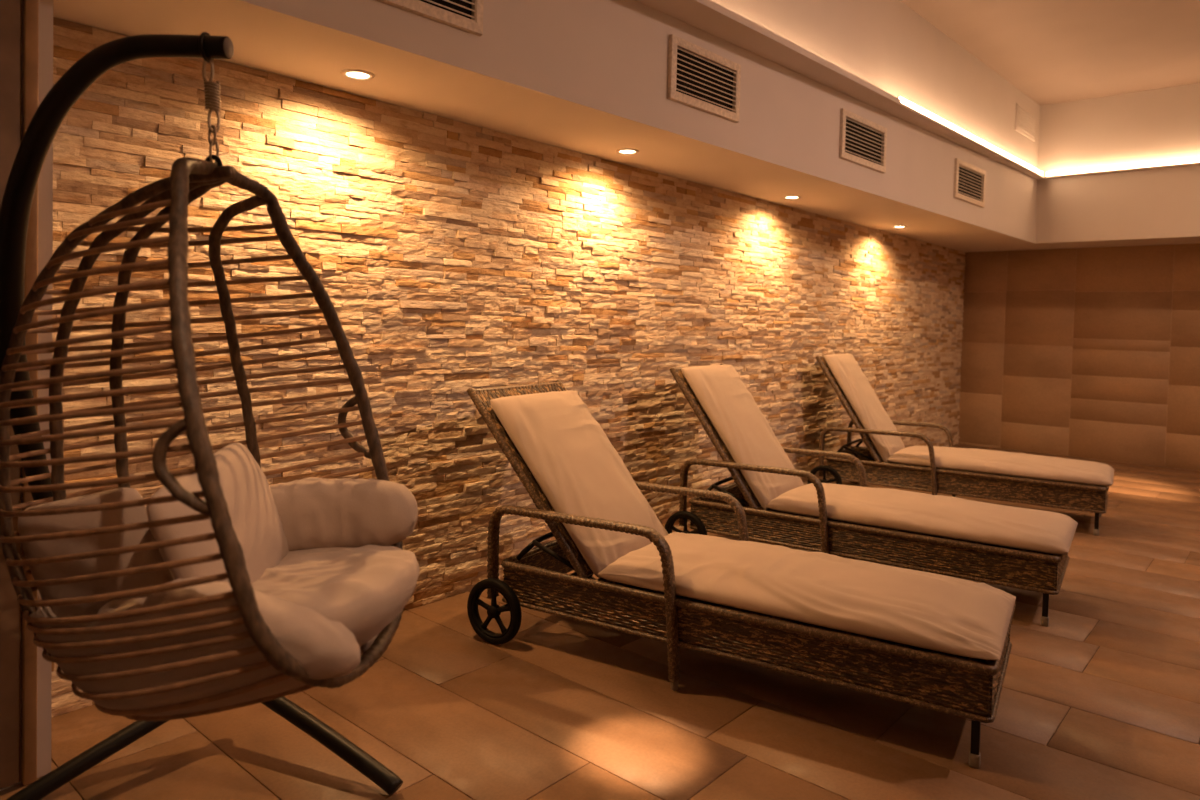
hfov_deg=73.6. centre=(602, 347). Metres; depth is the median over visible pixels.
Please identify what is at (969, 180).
air vent
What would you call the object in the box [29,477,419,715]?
seat cushion
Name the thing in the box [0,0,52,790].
door frame
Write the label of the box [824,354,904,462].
cushion
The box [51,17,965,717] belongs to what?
wall
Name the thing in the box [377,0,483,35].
air vent
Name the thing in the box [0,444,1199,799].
floor
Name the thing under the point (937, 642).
sun lounger
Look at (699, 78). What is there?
air vent
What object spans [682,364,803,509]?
cushion
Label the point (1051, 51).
ceiling
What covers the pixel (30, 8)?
trim
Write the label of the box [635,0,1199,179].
trim
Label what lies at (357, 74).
recessed light
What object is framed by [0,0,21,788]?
door
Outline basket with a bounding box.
[0,155,403,720]
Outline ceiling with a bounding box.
[900,0,1199,105]
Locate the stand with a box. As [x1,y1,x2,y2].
[0,34,402,799]
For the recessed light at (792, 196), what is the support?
in the soffit
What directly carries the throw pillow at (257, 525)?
on the seat cushion at (341, 580)
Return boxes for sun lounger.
[467,380,1015,768]
[665,364,1077,625]
[807,354,1113,535]
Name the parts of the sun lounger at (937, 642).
frame, backrest, armrest, armrest, leg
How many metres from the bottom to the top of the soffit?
1.406 m
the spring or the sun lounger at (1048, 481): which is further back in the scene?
the sun lounger at (1048, 481)
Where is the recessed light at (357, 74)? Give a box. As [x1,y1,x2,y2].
[340,69,374,79]
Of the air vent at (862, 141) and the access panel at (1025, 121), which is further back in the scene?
the access panel at (1025, 121)
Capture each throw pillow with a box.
[18,488,174,617]
[146,442,288,582]
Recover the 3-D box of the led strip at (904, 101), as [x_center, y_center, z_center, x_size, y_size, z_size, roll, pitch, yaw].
[3.184,-1.687,6.662,0.010,0.105,3.628,3,2,42]
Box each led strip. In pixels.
[899,97,1042,175]
[1046,158,1199,175]
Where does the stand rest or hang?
on the floor
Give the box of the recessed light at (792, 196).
[783,195,800,198]
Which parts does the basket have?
handle, handle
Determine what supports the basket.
hanging from the spring
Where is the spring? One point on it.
(212, 92)
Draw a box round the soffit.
[53,0,1199,251]
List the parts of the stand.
leg, leg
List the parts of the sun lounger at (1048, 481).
frame, backrest, armrest, armrest, leg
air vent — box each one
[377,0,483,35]
[667,34,740,122]
[839,108,886,172]
[953,158,985,207]
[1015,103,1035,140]
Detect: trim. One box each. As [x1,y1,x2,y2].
[21,0,38,784]
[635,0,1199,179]
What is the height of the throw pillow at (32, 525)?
0.368 m
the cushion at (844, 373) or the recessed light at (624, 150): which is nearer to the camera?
the recessed light at (624, 150)
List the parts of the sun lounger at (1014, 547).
frame, backrest, armrest, armrest, leg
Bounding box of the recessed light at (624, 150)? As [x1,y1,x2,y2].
[616,148,638,153]
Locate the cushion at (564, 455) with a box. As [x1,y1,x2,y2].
[490,390,668,577]
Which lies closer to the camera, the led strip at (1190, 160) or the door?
the door
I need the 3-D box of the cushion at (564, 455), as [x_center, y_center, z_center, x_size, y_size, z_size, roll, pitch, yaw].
[-0.068,0.537,3.475,0.094,0.855,0.640,-43,-20,24]
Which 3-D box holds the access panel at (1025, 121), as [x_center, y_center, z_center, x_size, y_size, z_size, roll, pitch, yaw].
[4.100,-2.175,7.757,0.020,0.250,0.610,3,2,43]
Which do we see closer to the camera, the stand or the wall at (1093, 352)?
the stand
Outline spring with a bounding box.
[199,32,220,163]
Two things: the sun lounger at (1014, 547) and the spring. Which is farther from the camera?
the sun lounger at (1014, 547)
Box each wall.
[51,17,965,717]
[958,243,1199,470]

